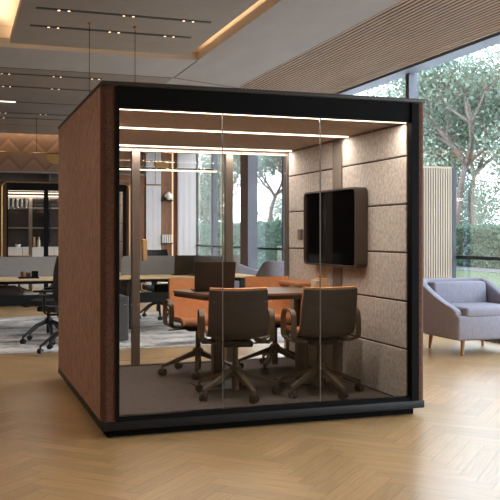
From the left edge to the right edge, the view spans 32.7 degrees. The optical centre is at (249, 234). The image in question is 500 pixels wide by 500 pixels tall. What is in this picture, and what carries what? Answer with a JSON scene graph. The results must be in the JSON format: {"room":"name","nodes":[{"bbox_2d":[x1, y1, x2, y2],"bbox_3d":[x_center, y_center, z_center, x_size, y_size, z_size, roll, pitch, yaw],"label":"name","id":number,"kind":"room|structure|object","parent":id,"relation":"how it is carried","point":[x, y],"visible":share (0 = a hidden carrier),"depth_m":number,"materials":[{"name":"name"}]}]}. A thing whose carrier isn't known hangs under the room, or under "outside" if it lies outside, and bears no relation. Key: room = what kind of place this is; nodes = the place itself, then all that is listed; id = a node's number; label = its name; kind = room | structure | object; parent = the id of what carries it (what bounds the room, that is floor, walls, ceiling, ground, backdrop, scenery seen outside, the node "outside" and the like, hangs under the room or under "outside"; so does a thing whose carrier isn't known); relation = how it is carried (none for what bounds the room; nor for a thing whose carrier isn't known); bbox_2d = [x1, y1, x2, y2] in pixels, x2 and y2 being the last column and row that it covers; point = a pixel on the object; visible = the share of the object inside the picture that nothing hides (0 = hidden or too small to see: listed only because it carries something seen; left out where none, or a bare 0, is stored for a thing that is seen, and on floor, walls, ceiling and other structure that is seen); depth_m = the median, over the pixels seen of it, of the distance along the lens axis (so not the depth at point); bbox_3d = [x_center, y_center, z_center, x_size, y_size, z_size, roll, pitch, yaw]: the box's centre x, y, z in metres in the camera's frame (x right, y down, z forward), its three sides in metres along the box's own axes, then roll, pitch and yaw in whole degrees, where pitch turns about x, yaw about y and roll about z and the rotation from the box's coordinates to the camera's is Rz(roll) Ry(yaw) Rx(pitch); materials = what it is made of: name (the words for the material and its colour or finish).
{"room":"office","nodes":[
{"label":"office","id":0,"kind":"room"},
{"bbox_2d":[0,133,144,282],"bbox_3d":[-8.020,-0.890,21.521,10.880,4.400,0.120,0,0,-19],"label":"wall","id":1,"kind":"structure","parent":0,"point":[8,141],"depth_m":22.31,"materials":[{"name":"brown wood"}]},
{"bbox_2d":[8,174,57,242],"bbox_3d":[-5.173,-0.690,22.345,3.240,1.800,0.280,0,0,-19],"label":"shelf unit","id":2,"kind":"object","parent":1,"relation":"attached to","point":[49,175],"visible":0.48,"depth_m":22.18,"materials":[{"name":"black metal"}]},
{"bbox_2d":[0,170,145,175],"bbox_3d":[-7.984,-1.635,21.417,10.880,0.050,0.100,0,0,-19],"label":"trim","id":3,"kind":"structure","parent":1,"relation":"attached to","point":[1,171],"depth_m":22.23,"materials":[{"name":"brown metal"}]},
{"bbox_2d":[0,67,172,134],"bbox_3d":[-6.964,-2.550,15.981,9.260,0.120,8.443,0,0,-19],"label":"ceiling","id":4,"kind":"structure","parent":0,"point":[56,97],"depth_m":15.21,"materials":[{"name":"grey paint"}]},
{"bbox_2d":[0,118,57,163],"bbox_3d":[-4.863,-2.011,17.998,2.150,0.959,0.070,0,0,-19],"label":"brass pendant","id":5,"kind":"object","parent":4,"relation":"hanging from","point":[51,157],"visible":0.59,"depth_m":18.17,"materials":[{"name":"brown metal"}]},
{"bbox_2d":[0,117,57,119],"bbox_3d":[-5.550,-2.486,17.920,3.600,0.016,0.068,0,0,-19],"label":"recessed light","id":6,"kind":"object","parent":4,"relation":"in","point":[0,117],"visible":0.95,"depth_m":18.17,"materials":[{"name":"black metal"}]},
{"bbox_2d":[0,112,68,115],"bbox_3d":[-5.305,-2.486,17.211,3.600,0.016,0.068,0,0,-19],"label":"recessed light","id":7,"kind":"object","parent":4,"relation":"in","point":[0,112],"visible":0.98,"depth_m":17.54,"materials":[{"name":"black metal"}]},
{"bbox_2d":[0,101,70,104],"bbox_3d":[-4.816,-2.489,15.793,3.600,0.010,0.070,0,0,-19],"label":"recessed light","id":8,"kind":"object","parent":4,"relation":"in","point":[0,101],"visible":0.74,"depth_m":16.00,"materials":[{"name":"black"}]},
{"bbox_2d":[0,85,91,90],"bbox_3d":[-4.302,-2.486,14.151,3.500,0.016,0.068,0,0,-19],"label":"recessed light","id":9,"kind":"object","parent":4,"relation":"in","point":[0,85],"visible":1,"depth_m":14.45,"materials":[{"name":"black metal"}]},
{"bbox_2d":[0,72,101,79],"bbox_3d":[-3.971,-2.486,13.038,3.400,0.016,0.068,0,0,-19],"label":"recessed light","id":10,"kind":"object","parent":4,"relation":"in","point":[0,72],"visible":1,"depth_m":13.33,"materials":[{"name":"black metal"}]},
{"bbox_2d":[0,154,196,254],"bbox_3d":[-7.421,-0.890,21.887,12.550,4.400,0.180,0,0,-19],"label":"wall","id":11,"kind":"structure","parent":0,"point":[16,217],"depth_m":22.38,"materials":[{"name":"brown wood"}]},
{"bbox_2d":[145,152,160,282],"bbox_3d":[-2.658,-0.790,23.350,0.410,4.200,0.160,0,0,-19],"label":"wall panel","id":12,"kind":"object","parent":11,"relation":"attached to","point":[152,193],"visible":0.57,"depth_m":23.28,"materials":[{"name":"grey"}]},
{"bbox_2d":[119,167,130,169],"bbox_3d":[-1.490,-0.789,10.128,0.131,0.027,0.044,0,0,-19],"label":"recessed light","id":13,"kind":"object","parent":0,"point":[120,168],"depth_m":10.12,"materials":[{"name":"grey metal"}]},
{"bbox_2d":[10,0,258,55],"bbox_3d":[-0.447,-2.530,6.965,2.380,0.080,9.460,0,0,-19],"label":"ceiling","id":14,"kind":"structure","parent":0,"point":[220,13],"depth_m":9.98,"materials":[{"name":"grey paint"}]},
{"bbox_2d":[88,22,90,92],"bbox_3d":[-1.885,-2.078,9.991,0.023,0.820,0.044,0,0,-19],"label":"linear pendant","id":15,"kind":"object","parent":14,"relation":"hanging from","point":[89,23],"depth_m":9.99,"materials":[{"name":"grey metal"}]},
{"bbox_2d":[30,24,190,38],"bbox_3d":[-1.677,-2.486,10.423,1.970,0.016,0.068,0,0,-19],"label":"recessed light","id":16,"kind":"object","parent":14,"relation":"in","point":[30,24],"visible":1,"depth_m":10.40,"materials":[{"name":"black metal"}]},
{"bbox_2d":[36,7,210,22],"bbox_3d":[-1.400,-2.486,9.651,1.990,0.016,0.068,0,0,-19],"label":"recessed light","id":17,"kind":"object","parent":14,"relation":"in","point":[43,8],"visible":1,"depth_m":9.63,"materials":[{"name":"black metal"}]},
{"bbox_2d":[140,167,216,171],"bbox_3d":[-0.867,-0.790,10.343,0.947,0.037,0.044,0,0,-19],"label":"recessed light","id":18,"kind":"object","parent":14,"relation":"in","point":[168,169],"depth_m":10.33,"materials":[{"name":"grey metal"}]},
{"bbox_2d":[119,169,216,171],"bbox_3d":[-1.231,-0.781,10.217,1.736,0.014,0.020,0,0,-19],"label":"diffuser","id":19,"kind":"object","parent":18,"relation":"attached to","point":[187,170],"depth_m":10.36,"materials":[{"name":"white plastic"}]},
{"bbox_2d":[129,184,163,190],"bbox_3d":[-2.348,-1.705,18.443,1.006,1.569,0.070,0,0,-19],"label":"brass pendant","id":20,"kind":"object","parent":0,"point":[129,184],"visible":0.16,"depth_m":18.51,"materials":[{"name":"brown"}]},
{"bbox_2d":[161,153,176,282],"bbox_3d":[-2.255,-0.790,23.547,0.480,4.200,0.050,0,0,-19],"label":"wall niche","id":21,"kind":"object","parent":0,"point":[166,176],"visible":0.43,"depth_m":23.53,"materials":[{"name":"brown wood"}]},
{"bbox_2d":[172,153,172,255],"bbox_3d":[-2.140,-0.740,23.544,0.035,4.100,0.028,0,0,-19],"label":"strip light","id":22,"kind":"object","parent":21,"relation":"attached to","point":[172,153],"visible":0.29,"depth_m":23.53,"materials":[{"name":"white plastic"}]},
{"bbox_3d":[-2.292,-0.945,23.418,0.315,0.030,0.169,0,0,-19],"label":"niche shelf","id":23,"kind":"object","parent":21,"relation":"attached to","visible":0},
{"bbox_2d":[164,192,172,199],"bbox_3d":[-2.246,-1.071,23.429,0.240,0.220,0.236,0,0,-19],"label":"vase","id":24,"kind":"object","parent":23,"relation":"on","point":[168,195],"visible":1,"depth_m":23.35,"materials":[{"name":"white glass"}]},
{"bbox_2d":[177,153,195,254],"bbox_3d":[-1.769,-0.790,23.657,0.510,4.200,0.160,0,0,-19],"label":"wall panel","id":25,"kind":"object","parent":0,"point":[186,181],"visible":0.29,"depth_m":23.58,"materials":[{"name":"grey"}]},
{"bbox_2d":[0,0,402,87],"bbox_3d":[-3.506,-2.502,7.571,10.312,0.217,26.600,0,0,-19],"label":"ceiling","id":26,"kind":"structure","parent":0,"point":[275,32],"depth_m":11.50,"materials":[{"name":"paint"}]},
{"bbox_2d":[1,61,236,126],"bbox_3d":[-5.965,-2.442,14.693,10.310,0.103,8.170,0,0,-19],"label":"trim","id":27,"kind":"structure","parent":26,"relation":"attached to","point":[196,61],"depth_m":13.21,"materials":[{"name":"black"}]},
{"bbox_2d":[0,0,265,51],"bbox_3d":[-0.478,-2.800,6.933,2.960,0.379,10.080,0,0,-19],"label":"cove","id":28,"kind":"object","parent":26,"relation":"in","point":[8,8],"visible":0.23,"depth_m":10.75,"materials":[{"name":"beige"}]},
{"bbox_2d":[119,152,170,167],"bbox_3d":[-2.358,-1.970,18.863,1.250,1.039,0.070,0,0,-19],"label":"brass pendant","id":29,"kind":"object","parent":26,"relation":"hanging from","point":[158,164],"visible":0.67,"depth_m":18.95,"materials":[{"name":"brown metal"}]},
{"bbox_2d":[237,0,403,87],"bbox_3d":[1.146,-2.470,9.906,0.005,0.160,27.980,0,0,-19],"label":"trim","id":30,"kind":"structure","parent":26,"relation":"attached to","point":[403,0],"depth_m":10.41,"materials":[{"name":"black"}]},
{"bbox_2d":[240,155,257,269],"bbox_3d":[-0.025,-0.532,18.964,0.225,3.685,0.530,0,0,-19],"label":"pillar","id":31,"kind":"structure","parent":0,"point":[248,164],"depth_m":18.73,"materials":[{"name":"grey paint"}]},
{"bbox_2d":[0,283,499,499],"bbox_3d":[-2.794,1.310,8.557,12.300,0.001,28.000,0,0,-19],"label":"floor","id":32,"kind":"structure","parent":0,"point":[51,447],"depth_m":5.16,"materials":[{"name":"brown wood"}]},
{"bbox_2d":[8,247,57,286],"bbox_3d":[-5.104,0.810,22.146,3.200,1.000,0.600,0,0,-19],"label":"cabinet","id":33,"kind":"object","parent":32,"relation":"on","point":[36,251],"depth_m":21.71,"materials":[{"name":"white paint"}]},
{"bbox_2d":[8,247,57,248],"bbox_3d":[-5.104,0.330,22.146,3.200,0.040,0.600,0,0,-19],"label":"countertop","id":34,"kind":"structure","parent":33,"relation":"on","point":[8,247],"depth_m":21.68,"materials":[{"name":"white paint"}]},
{"bbox_2d":[0,181,129,294],"bbox_3d":[-3.826,0.160,17.109,2.372,2.300,2.505,0,0,-19],"label":"display cabinet","id":35,"kind":"object","parent":32,"relation":"on","point":[8,189],"visible":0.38,"depth_m":16.26,"materials":[{"name":"black metal"}]},
{"bbox_2d":[8,255,30,294],"bbox_3d":[-4.455,0.801,16.542,0.660,0.835,0.678,0,0,-14],"label":"chair","id":36,"kind":"object","parent":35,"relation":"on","point":[20,288],"visible":0.12,"depth_m":16.38,"materials":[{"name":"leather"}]},
{"bbox_2d":[40,255,57,293],"bbox_3d":[-3.882,0.801,16.852,0.657,0.835,0.678,0,0,-23],"label":"chair","id":37,"kind":"object","parent":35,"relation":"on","point":[51,285],"visible":0.02,"depth_m":16.61,"materials":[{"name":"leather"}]},
{"bbox_2d":[0,313,283,354],"bbox_3d":[-3.944,1.304,11.122,8.800,0.012,4.200,0,0,-19],"label":"area rug","id":38,"kind":"object","parent":32,"relation":"on","point":[154,333],"visible":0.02,"depth_m":10.90,"materials":[{"name":"grey carpet"}]},
{"bbox_2d":[20,287,57,344],"bbox_3d":[-2.412,0.762,10.352,0.673,1.070,0.703,0,0,-1],"label":"office chair","id":39,"kind":"object","parent":38,"relation":"on","point":[48,321],"visible":0.38,"depth_m":10.18,"materials":[{"name":"black plastic"}]},
{"bbox_2d":[37,256,57,353],"bbox_3d":[-2.028,0.762,9.460,0.688,1.070,0.698,0,0,-27],"label":"office chair","id":40,"kind":"object","parent":38,"relation":"on","point":[46,308],"visible":0.23,"depth_m":9.29,"materials":[{"name":"black plastic"}]},
{"bbox_2d":[0,257,128,305],"bbox_3d":[-2.700,0.798,11.763,1.790,1.000,1.500,0,0,-19],"label":"desk","id":41,"kind":"object","parent":38,"relation":"on","point":[11,268],"visible":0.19,"depth_m":11.56,"materials":[{"name":"brown wood"}]},
{"bbox_2d":[0,285,18,294],"bbox_3d":[-3.270,0.796,11.376,0.340,0.240,0.200,0,0,-19],"label":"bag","id":42,"kind":"object","parent":41,"relation":"on","point":[4,289],"visible":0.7,"depth_m":11.30,"materials":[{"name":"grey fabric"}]},
{"bbox_2d":[0,294,51,305],"bbox_3d":[-2.592,0.868,11.451,1.630,0.140,0.060,0,0,-19],"label":"cable tray","id":43,"kind":"object","parent":41,"relation":"on","point":[5,300],"depth_m":11.24,"materials":[{"name":"grey metal"}]},
{"bbox_2d":[18,277,38,278],"bbox_3d":[-2.901,0.558,11.165,0.260,0.020,0.160,0,0,-19],"label":"desk tray","id":44,"kind":"object","parent":41,"relation":"on","point":[18,277],"visible":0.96,"depth_m":11.09,"materials":[{"name":"beige wood"}]},
{"bbox_2d":[20,271,25,276],"bbox_3d":[-2.967,0.512,11.142,0.070,0.070,0.068,0,0,-19],"label":"cup","id":45,"kind":"object","parent":44,"relation":"on","point":[23,273],"visible":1,"depth_m":11.12,"materials":[{"name":"brown ceramic"}]},
{"bbox_2d":[32,271,37,276],"bbox_3d":[-2.825,0.509,11.191,0.080,0.075,0.080,0,0,-19],"label":"cup","id":46,"kind":"object","parent":44,"relation":"on","point":[34,273],"visible":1,"depth_m":11.15,"materials":[{"name":"black ceramic"}]},
{"bbox_2d":[22,291,38,294],"bbox_3d":[-2.961,0.841,11.493,0.220,0.150,0.180,0,0,-19],"label":"bundle","id":47,"kind":"object","parent":41,"relation":"on","point":[28,292],"visible":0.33,"depth_m":11.41,"materials":[{"name":"white"}]},
{"bbox_2d":[119,294,128,339],"bbox_3d":[-1.755,1.013,10.542,0.420,0.530,0.525,0,0,-19],"label":"base cabinet","id":48,"kind":"object","parent":38,"relation":"on","point":[123,299],"visible":0.25,"depth_m":10.36,"materials":[{"name":"grey metal"}]},
{"bbox_2d":[140,249,168,319],"bbox_3d":[-1.441,0.762,13.257,0.695,1.070,0.694,0,0,-19],"label":"office chair","id":49,"kind":"object","parent":38,"relation":"on","point":[164,252],"visible":0.41,"depth_m":13.30,"materials":[{"name":"black plastic"}]},
{"bbox_2d":[119,255,255,328],"bbox_3d":[-0.999,0.798,12.350,1.770,1.000,1.500,0,0,-19],"label":"desk","id":50,"kind":"object","parent":38,"relation":"on","point":[156,268],"visible":0.45,"depth_m":12.12,"materials":[{"name":"brown wood"}]},
{"bbox_2d":[140,292,167,302],"bbox_3d":[-0.891,0.868,12.038,1.610,0.140,0.060,0,0,-19],"label":"cable tray","id":51,"kind":"object","parent":50,"relation":"on","point":[145,297],"depth_m":11.84,"materials":[{"name":"grey metal"}]},
{"bbox_2d":[154,284,167,291],"bbox_3d":[-1.156,0.806,12.116,0.400,0.220,0.140,0,0,-19],"label":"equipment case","id":52,"kind":"object","parent":50,"relation":"on","point":[157,287],"visible":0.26,"depth_m":12.02,"materials":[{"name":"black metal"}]},
{"bbox_2d":[171,255,200,274],"bbox_3d":[-0.914,0.426,12.102,0.374,0.283,0.303,0,0,-16],"label":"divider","id":53,"kind":"object","parent":50,"relation":"on","point":[183,264],"visible":0.68,"depth_m":11.98,"materials":[{"name":"grey"}]},
{"bbox_2d":[188,256,221,275],"bbox_3d":[-0.631,0.429,11.893,0.416,0.277,0.282,0,0,-23],"label":"laptop","id":54,"kind":"object","parent":50,"relation":"on","point":[196,258],"visible":0.48,"depth_m":11.76,"materials":[{"name":"grey"}]},
{"bbox_2d":[58,80,424,436],"bbox_3d":[-0.239,0.160,6.991,2.358,2.300,2.486,0,0,-19],"label":"pod","id":55,"kind":"object","parent":32,"relation":"on","point":[326,141],"visible":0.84,"depth_m":6.41,"materials":[{"name":"brown wood"}]},
{"bbox_2d":[158,278,231,379],"bbox_3d":[-0.490,0.801,7.491,0.658,0.835,0.690,0,0,-19],"label":"chair","id":56,"kind":"object","parent":55,"relation":"on","point":[184,311],"visible":0.59,"depth_m":7.54,"materials":[{"name":"orange leather"}]},
{"bbox_2d":[195,287,281,403],"bbox_3d":[-0.077,0.801,6.472,0.656,0.835,0.688,0,0,-7],"label":"chair","id":57,"kind":"object","parent":55,"relation":"on","point":[247,316],"visible":0.98,"depth_m":6.27,"materials":[{"name":"orange leather"}]},
{"bbox_2d":[173,287,328,391],"bbox_3d":[0.046,0.842,7.104,1.279,0.757,0.780,0,0,-19],"label":"meeting table","id":58,"kind":"object","parent":55,"relation":"on","point":[274,293],"visible":0.43,"depth_m":6.93,"materials":[{"name":"brown wood"}]},
{"bbox_2d":[191,262,235,291],"bbox_3d":[-0.307,0.339,7.022,0.338,0.246,0.303,0,0,-11],"label":"laptop","id":59,"kind":"object","parent":58,"relation":"on","point":[207,274],"visible":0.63,"depth_m":6.91,"materials":[{"name":"black plastic"}]},
{"bbox_2d":[311,275,326,286],"bbox_3d":[0.582,0.401,7.188,0.110,0.125,0.110,0,0,-19],"label":"box","id":60,"kind":"object","parent":58,"relation":"on","point":[314,283],"visible":0.55,"depth_m":7.16,"materials":[{"name":"brown wood"}]},
{"bbox_2d":[238,276,294,374],"bbox_3d":[0.217,0.801,7.790,0.698,0.835,0.667,0,0,-19],"label":"chair","id":61,"kind":"object","parent":55,"relation":"on","point":[271,352],"visible":0.26,"depth_m":7.87,"materials":[{"name":"orange leather"}]},
{"bbox_2d":[278,279,310,286],"bbox_3d":[0.445,0.442,7.860,0.249,0.032,0.670,0,0,-19],"label":"wall shelf","id":62,"kind":"object","parent":55,"relation":"attached to","point":[292,282],"visible":0.56,"depth_m":7.73,"materials":[{"name":"brown wood"}]},
{"bbox_2d":[297,229,302,239],"bbox_3d":[0.477,-0.005,8.114,0.026,0.100,0.080,0,0,-19],"label":"switch plate","id":63,"kind":"object","parent":55,"relation":"attached to","point":[299,231],"depth_m":8.08,"materials":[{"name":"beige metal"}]},
{"bbox_2d":[278,286,363,399],"bbox_3d":[0.560,0.801,6.587,0.669,0.835,0.672,0,0,-17],"label":"chair","id":64,"kind":"object","parent":55,"relation":"on","point":[340,312],"visible":0.96,"depth_m":6.41,"materials":[{"name":"orange leather"}]},
{"bbox_2d":[304,187,367,267],"bbox_3d":[0.714,-0.060,7.292,0.108,0.650,1.070,0,0,-19],"label":"wall screen","id":65,"kind":"object","parent":55,"relation":"attached to","point":[344,211],"visible":1,"depth_m":7.12,"materials":[{"name":"black"}]},
{"bbox_2d":[234,264,257,287],"bbox_3d":[-0.189,0.870,17.582,1.018,0.883,1.074,0,0,-9],"label":"armchair","id":66,"kind":"object","parent":32,"relation":"on","point":[243,269],"visible":0.11,"depth_m":17.06,"materials":[{"name":"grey fabric"}]},
{"bbox_2d":[255,261,283,276],"bbox_3d":[0.654,0.878,15.185,1.054,0.867,0.999,0,0,-13],"label":"armchair","id":67,"kind":"object","parent":32,"relation":"on","point":[268,268],"visible":0.18,"depth_m":14.65,"materials":[{"name":"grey fabric"}]},
{"bbox_2d":[423,166,455,334],"bbox_3d":[2.228,0.203,11.184,1.050,2.215,0.080,0,0,-19],"label":"divider","id":68,"kind":"object","parent":32,"relation":"on","point":[439,183],"visible":0.25,"depth_m":11.24,"materials":[{"name":"beige wood"}]},
{"bbox_2d":[423,277,499,355],"bbox_3d":[2.515,0.910,9.709,0.976,0.803,0.925,0,0,-19],"label":"armchair","id":69,"kind":"object","parent":32,"relation":"on","point":[462,310],"visible":0.94,"depth_m":9.53,"materials":[{"name":"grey fabric"}]},
{"bbox_2d":[428,281,486,302],"bbox_3d":[2.427,0.693,9.965,0.700,0.295,0.188,0,0,-19],"label":"cushion","id":70,"kind":"object","parent":69,"relation":"on","point":[450,291],"depth_m":9.90,"materials":[{"name":"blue fabric"}]},
{"bbox_2d":[449,302,499,316],"bbox_3d":[2.553,0.843,9.601,0.720,0.115,0.695,0,0,-19],"label":"seat cushion","id":71,"kind":"object","parent":69,"relation":"on","point":[467,309],"depth_m":9.27,"materials":[{"name":"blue fabric"}]},
{"bbox_2d":[238,0,499,93],"bbox_3d":[1.955,-2.394,10.185,1.702,0.008,27.980,0,0,-19],"label":"ceiling slat","id":72,"kind":"structure","parent":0,"point":[444,1],"depth_m":10.69,"materials":[{"name":"brown wood"}]},
{"bbox_2d":[240,0,499,92],"bbox_3d":[2.079,-2.570,10.238,1.990,0.040,28.000,0,0,-19],"label":"ceiling","id":73,"kind":"structure","parent":0,"point":[407,0],"depth_m":11.29,"materials":[{"name":"black wood"}]},
{"bbox_2d":[350,41,499,94],"bbox_3d":[3.052,-2.683,10.574,0.070,0.615,28.000,0,0,-19],"label":"wall","id":74,"kind":"structure","parent":0,"point":[499,41],"depth_m":11.94,"materials":[{"name":"white paint"}]},
{"bbox_2d":[196,154,215,254],"bbox_3d":[-1.202,-0.583,22.948,0.140,3.585,1.830,0,0,-19],"label":"window","id":75,"kind":"structure","parent":74,"relation":"in","point":[206,181],"depth_m":22.89,"materials":[{"name":"clear glass"}]},
{"bbox_2d":[213,154,239,263],"bbox_3d":[-0.491,-0.583,20.888,0.140,3.585,2.530,0,0,-19],"label":"window","id":76,"kind":"structure","parent":74,"relation":"in","point":[236,158],"depth_m":20.67,"materials":[{"name":"clear glass"}]},
{"bbox_2d":[258,156,283,269],"bbox_3d":[0.334,-0.583,18.496,0.140,3.585,2.530,0,0,-19],"label":"window","id":77,"kind":"structure","parent":74,"relation":"in","point":[270,168],"depth_m":18.23,"materials":[{"name":"clear glass"}]},
{"bbox_2d":[354,73,413,98],"bbox_3d":[1.985,-0.583,13.713,0.140,3.585,2.530,0,0,-19],"label":"window","id":78,"kind":"structure","parent":74,"relation":"in","point":[403,87],"depth_m":13.02,"materials":[{"name":"clear glass"}]},
{"bbox_2d":[327,26,499,94],"bbox_3d":[2.949,-2.433,10.459,0.199,0.115,27.850,0,0,-19],"label":"trim","id":79,"kind":"structure","parent":74,"relation":"attached to","point":[495,37],"depth_m":11.80,"materials":[{"name":"silver metal"}]},
{"bbox_2d":[414,43,499,287],"bbox_3d":[2.811,-0.583,11.321,0.140,3.585,2.530,0,0,-19],"label":"window","id":80,"kind":"structure","parent":74,"relation":"in","point":[461,107],"depth_m":11.15,"materials":[{"name":"clear glass"}]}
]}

